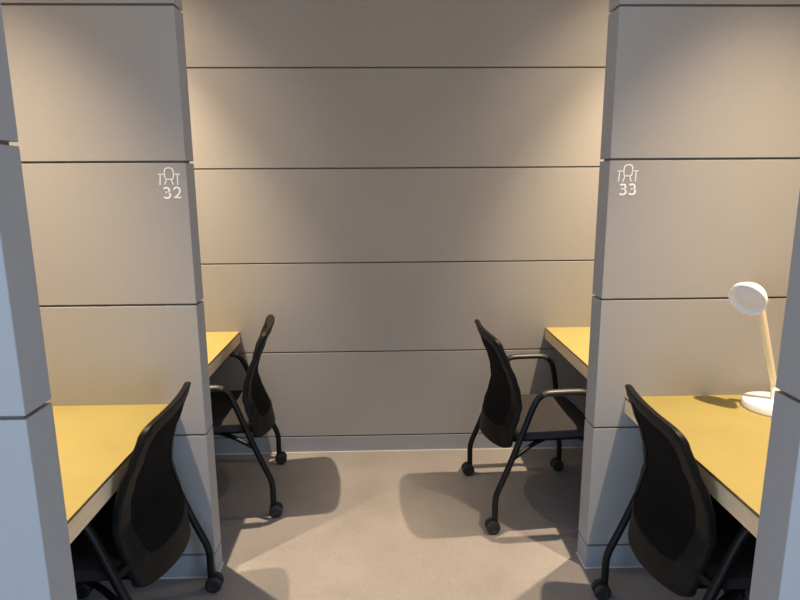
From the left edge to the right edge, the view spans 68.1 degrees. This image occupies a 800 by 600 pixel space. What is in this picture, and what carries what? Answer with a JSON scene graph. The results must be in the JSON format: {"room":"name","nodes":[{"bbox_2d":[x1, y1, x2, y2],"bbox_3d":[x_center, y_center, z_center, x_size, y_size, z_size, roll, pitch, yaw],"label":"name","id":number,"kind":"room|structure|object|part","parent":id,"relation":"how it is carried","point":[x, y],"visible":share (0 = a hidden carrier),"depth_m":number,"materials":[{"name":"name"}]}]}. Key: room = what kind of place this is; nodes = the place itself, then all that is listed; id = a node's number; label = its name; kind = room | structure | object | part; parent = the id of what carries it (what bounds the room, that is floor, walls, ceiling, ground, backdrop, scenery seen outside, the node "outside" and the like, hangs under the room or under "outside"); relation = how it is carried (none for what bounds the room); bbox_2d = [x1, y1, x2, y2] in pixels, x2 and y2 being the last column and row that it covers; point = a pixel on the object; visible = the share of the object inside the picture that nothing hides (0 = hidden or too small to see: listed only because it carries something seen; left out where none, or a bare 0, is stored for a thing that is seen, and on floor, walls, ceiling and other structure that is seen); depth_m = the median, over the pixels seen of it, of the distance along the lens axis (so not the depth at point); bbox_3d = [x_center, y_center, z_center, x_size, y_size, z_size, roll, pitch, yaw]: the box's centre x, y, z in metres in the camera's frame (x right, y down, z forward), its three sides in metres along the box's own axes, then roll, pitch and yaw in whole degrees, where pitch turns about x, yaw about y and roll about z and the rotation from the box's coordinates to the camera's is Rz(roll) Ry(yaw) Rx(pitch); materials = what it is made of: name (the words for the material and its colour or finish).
{"room":"library","nodes":[
{"label":"library","id":0,"kind":"room"},
{"bbox_2d":[180,0,611,437],"bbox_3d":[-0.044,-0.657,3.181,3.140,3.100,0.120,-1,11,-2],"label":"wall","id":1,"kind":"structure","parent":0,"point":[379,180],"depth_m":3.14,"materials":[{"name":"grey paint"}]},
{"bbox_2d":[214,433,583,454],"bbox_3d":[-0.034,0.816,3.474,3.140,0.096,0.120,-1,11,-2],"label":"baseboard","id":2,"kind":"structure","parent":1,"relation":"attached to","point":[409,441],"depth_m":3.41,"materials":[{"name":"grey laminate"}]},
{"bbox_2d":[75,448,749,599],"bbox_3d":[0.012,1.562,0.229,10.000,0.100,7.038,-1,11,-2],"label":"floor","id":3,"kind":"structure","parent":0,"point":[395,525],"depth_m":2.63,"materials":[{"name":"concrete"}]},
{"bbox_2d":[0,1,76,599],"bbox_3d":[-1.124,-0.225,1.045,0.854,3.100,0.094,-1,11,-2],"label":"wall","id":4,"kind":"structure","parent":3,"relation":"on","point":[36,563],"depth_m":1.13,"materials":[{"name":"grey paint"}]},
{"bbox_2d":[0,0,223,578],"bbox_3d":[-1.156,-0.428,2.067,0.850,3.100,0.093,-1,11,-2],"label":"wall","id":5,"kind":"structure","parent":3,"relation":"on","point":[100,93],"depth_m":2.05,"materials":[{"name":"grey paint"}]},
{"bbox_2d":[163,187,180,198],"bbox_3d":[-0.788,-0.371,2.046,0.060,0.042,0.002,-1,11,-2],"label":"print","id":6,"kind":"object","parent":5,"relation":"attached to","point":[168,192],"depth_m":2.05},
{"bbox_2d":[70,382,223,599],"bbox_3d":[-0.938,0.738,1.907,0.549,0.873,0.585,-1,11,-3],"label":"office chair","id":7,"kind":"object","parent":3,"relation":"on","point":[143,529],"visible":0.78,"depth_m":1.77,"materials":[{"name":"grey plastic"}]},
{"bbox_3d":[-0.973,0.746,1.906,0.470,0.065,0.470,-1,11,-3],"label":"seat","id":8,"kind":"part","parent":7,"relation":"part of","materials":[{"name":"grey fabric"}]},
{"bbox_3d":[-0.795,0.867,1.667,0.241,0.595,0.027,-1,11,-3],"label":"leg","id":9,"kind":"part","parent":7,"relation":"part of","materials":[{"name":"black metal"}]},
{"bbox_3d":[-0.752,0.560,1.883,0.145,0.517,0.471,-1,11,-3],"label":"backrest","id":10,"kind":"part","parent":7,"relation":"part of","materials":[{"name":"black fabric"}]},
{"bbox_3d":[-0.751,0.539,1.879,0.101,0.391,0.371,-1,11,-3],"label":"panel","id":11,"kind":"part","parent":7,"relation":"part of","materials":[{"name":"black fabric"}]},
{"bbox_3d":[-0.828,0.763,2.192,0.241,0.595,0.027,-1,11,-3],"label":"leg","id":12,"kind":"part","parent":7,"relation":"part of","materials":[{"name":"black metal"}]},
{"bbox_2d":[210,314,286,517],"bbox_3d":[-0.862,0.538,2.908,0.549,0.873,0.585,-2,11,-8],"label":"office chair","id":13,"kind":"object","parent":3,"relation":"on","point":[249,411],"visible":0.65,"depth_m":2.74,"materials":[{"name":"grey plastic"}]},
{"bbox_3d":[-0.882,0.394,2.600,0.208,0.036,0.037,-2,11,-8],"label":"armrest","id":14,"kind":"part","parent":13,"relation":"part of","materials":[{"name":"grey plastic"}]},
{"bbox_3d":[-0.896,0.547,2.904,0.470,0.065,0.470,-2,11,-8],"label":"seat","id":15,"kind":"part","parent":13,"relation":"part of","materials":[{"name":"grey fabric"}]},
{"bbox_3d":[-0.963,0.291,3.119,0.208,0.036,0.037,-2,11,-8],"label":"armrest","id":16,"kind":"part","parent":13,"relation":"part of","materials":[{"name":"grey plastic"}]},
{"bbox_3d":[-0.696,0.664,2.682,0.241,0.595,0.027,-2,11,-8],"label":"leg","id":17,"kind":"part","parent":13,"relation":"part of","materials":[{"name":"black metal"}]},
{"bbox_3d":[-0.777,0.561,3.202,0.241,0.595,0.027,-2,11,-8],"label":"leg","id":18,"kind":"part","parent":13,"relation":"part of","materials":[{"name":"black metal"}]},
{"bbox_3d":[-0.677,0.357,2.901,0.145,0.517,0.471,-2,11,-8],"label":"backrest","id":19,"kind":"part","parent":13,"relation":"part of","materials":[{"name":"black plastic"}]},
{"bbox_3d":[-0.676,0.336,2.897,0.101,0.391,0.371,-2,11,-8],"label":"panel","id":20,"kind":"part","parent":13,"relation":"part of","materials":[{"name":"black fabric"}]},
{"bbox_2d":[461,319,586,534],"bbox_3d":[0.624,0.545,2.824,0.549,0.873,0.585,-1,11,-5],"label":"office chair","id":21,"kind":"object","parent":3,"relation":"on","point":[507,416],"visible":0.91,"depth_m":2.65,"materials":[{"name":"grey fabric"}]},
{"bbox_3d":[0.474,0.576,3.091,0.241,0.595,0.027,-1,11,-5],"label":"leg","id":22,"kind":"part","parent":21,"relation":"part of","materials":[{"name":"black metal"}]},
{"bbox_3d":[0.435,0.354,2.769,0.101,0.391,0.371,-1,11,-5],"label":"panel","id":23,"kind":"part","parent":21,"relation":"part of","materials":[{"name":"black fabric"}]},
{"bbox_3d":[0.436,0.375,2.773,0.145,0.517,0.471,-1,11,-5],"label":"backrest","id":24,"kind":"part","parent":21,"relation":"part of","materials":[{"name":"black plastic"}]},
{"bbox_3d":[0.524,0.679,2.567,0.241,0.595,0.027,-1,11,-5],"label":"leg","id":25,"kind":"part","parent":21,"relation":"part of","materials":[{"name":"black metal"}]},
{"bbox_3d":[0.659,0.294,3.052,0.208,0.036,0.037,-1,11,-5],"label":"armrest","id":26,"kind":"part","parent":21,"relation":"part of","materials":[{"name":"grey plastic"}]},
{"bbox_3d":[0.659,0.552,2.829,0.470,0.065,0.470,-1,11,-5],"label":"seat","id":27,"kind":"part","parent":21,"relation":"part of","materials":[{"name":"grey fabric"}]},
{"bbox_3d":[0.791,0.568,3.119,0.150,0.595,0.027,-1,11,-5],"label":"leg","id":28,"kind":"part","parent":21,"relation":"part of","materials":[{"name":"black metal"}]},
{"bbox_3d":[0.708,0.398,2.529,0.208,0.036,0.037,-1,11,-5],"label":"armrest","id":29,"kind":"part","parent":21,"relation":"part of","materials":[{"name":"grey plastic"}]},
{"bbox_2d":[591,384,756,599],"bbox_3d":[0.984,0.735,1.859,0.549,0.873,0.585,0,11,2],"label":"office chair","id":30,"kind":"object","parent":3,"relation":"on","point":[683,537],"visible":0.84,"depth_m":1.73,"materials":[{"name":"grey plastic"}]},
{"bbox_3d":[0.865,0.762,2.140,0.241,0.595,0.027,0,11,2],"label":"leg","id":31,"kind":"part","parent":30,"relation":"part of","materials":[{"name":"black metal"}]},
{"bbox_3d":[0.794,0.540,1.825,0.101,0.391,0.371,0,11,2],"label":"panel","id":32,"kind":"part","parent":30,"relation":"part of","materials":[{"name":"black fabric"}]},
{"bbox_3d":[0.795,0.561,1.829,0.145,0.517,0.471,0,11,2],"label":"backrest","id":33,"kind":"part","parent":30,"relation":"part of","materials":[{"name":"black fabric"}]},
{"bbox_3d":[0.851,0.867,1.615,0.241,0.595,0.027,0,11,2],"label":"leg","id":34,"kind":"part","parent":30,"relation":"part of","materials":[{"name":"black metal"}]},
{"bbox_3d":[1.019,0.743,1.859,0.470,0.065,0.470,0,11,2],"label":"seat","id":35,"kind":"part","parent":30,"relation":"part of","materials":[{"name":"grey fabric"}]},
{"bbox_2d":[576,0,799,568],"bbox_3d":[1.143,-0.457,2.135,0.828,3.100,0.105,-1,11,-2],"label":"wall","id":36,"kind":"structure","parent":3,"relation":"on","point":[699,186],"depth_m":2.12,"materials":[{"name":"grey paint"}]},
{"bbox_2d":[619,184,635,194],"bbox_3d":[0.803,-0.390,2.089,0.059,0.041,0.002,-1,11,-2],"label":"print","id":37,"kind":"object","parent":36,"relation":"attached to","point":[624,189],"depth_m":2.09},
{"bbox_2d":[749,192,799,599],"bbox_3d":[1.181,-0.252,1.107,0.814,3.100,0.094,-1,11,-2],"label":"wall","id":38,"kind":"structure","parent":3,"relation":"on","point":[776,566],"depth_m":1.21,"materials":[{"name":"grey laminate"}]},
{"bbox_3d":[1.606,-0.468,2.181,0.100,3.100,2.250,-1,11,-2],"label":"wall","id":39,"kind":"structure","parent":0,"visible":0},
{"bbox_2d":[545,327,589,378],"bbox_3d":[1.187,0.277,2.839,0.720,0.064,0.985,-1,11,-2],"label":"desk","id":40,"kind":"object","parent":39,"relation":"attached to","point":[572,343],"visible":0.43,"depth_m":3.02,"materials":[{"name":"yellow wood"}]},
{"bbox_2d":[624,395,771,537],"bbox_3d":[1.222,0.486,1.789,0.710,0.064,0.953,-1,11,-2],"label":"desk","id":41,"kind":"object","parent":39,"relation":"attached to","point":[728,441],"visible":0.43,"depth_m":1.85,"materials":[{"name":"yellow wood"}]},
{"bbox_2d":[728,282,779,416],"bbox_3d":[1.287,0.160,2.071,0.307,0.465,0.208,-1,11,-2],"label":"desk lamp","id":42,"kind":"object","parent":41,"relation":"on","point":[750,298],"visible":0.85,"depth_m":2.05,"materials":[{"name":"white paint"}]},
{"bbox_2d":[734,286,762,308],"bbox_3d":[1.183,-0.008,2.008,0.043,0.084,0.092,-9,14,-36],"label":"diffuser","id":43,"kind":"object","parent":42,"relation":"attached to","point":[745,297],"depth_m":2.01,"materials":[{"name":"white plastic"}]},
{"bbox_3d":[1.288,0.172,2.079,0.125,0.312,0.029,-3,12,-13],"label":"arm","id":44,"kind":"part","parent":42,"relation":"part of","materials":[{"name":"beige paint"}]},
{"bbox_3d":[-1.632,-0.430,2.093,0.100,3.100,2.250,-1,11,-2],"label":"wall","id":45,"kind":"structure","parent":0,"visible":0},
{"bbox_2d":[52,404,167,543],"bbox_3d":[-1.189,0.514,1.724,0.744,0.064,0.953,-1,11,-2],"label":"desk","id":46,"kind":"object","parent":45,"relation":"attached to","point":[96,443],"visible":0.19,"depth_m":1.82,"materials":[{"name":"yellow wood"}]},
{"bbox_2d":[206,332,239,376],"bbox_3d":[-1.230,0.307,2.768,0.722,0.064,0.997,-1,11,-2],"label":"desk","id":47,"kind":"object","parent":45,"relation":"attached to","point":[220,345],"visible":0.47,"depth_m":3.00,"materials":[{"name":"yellow wood"}]}
]}

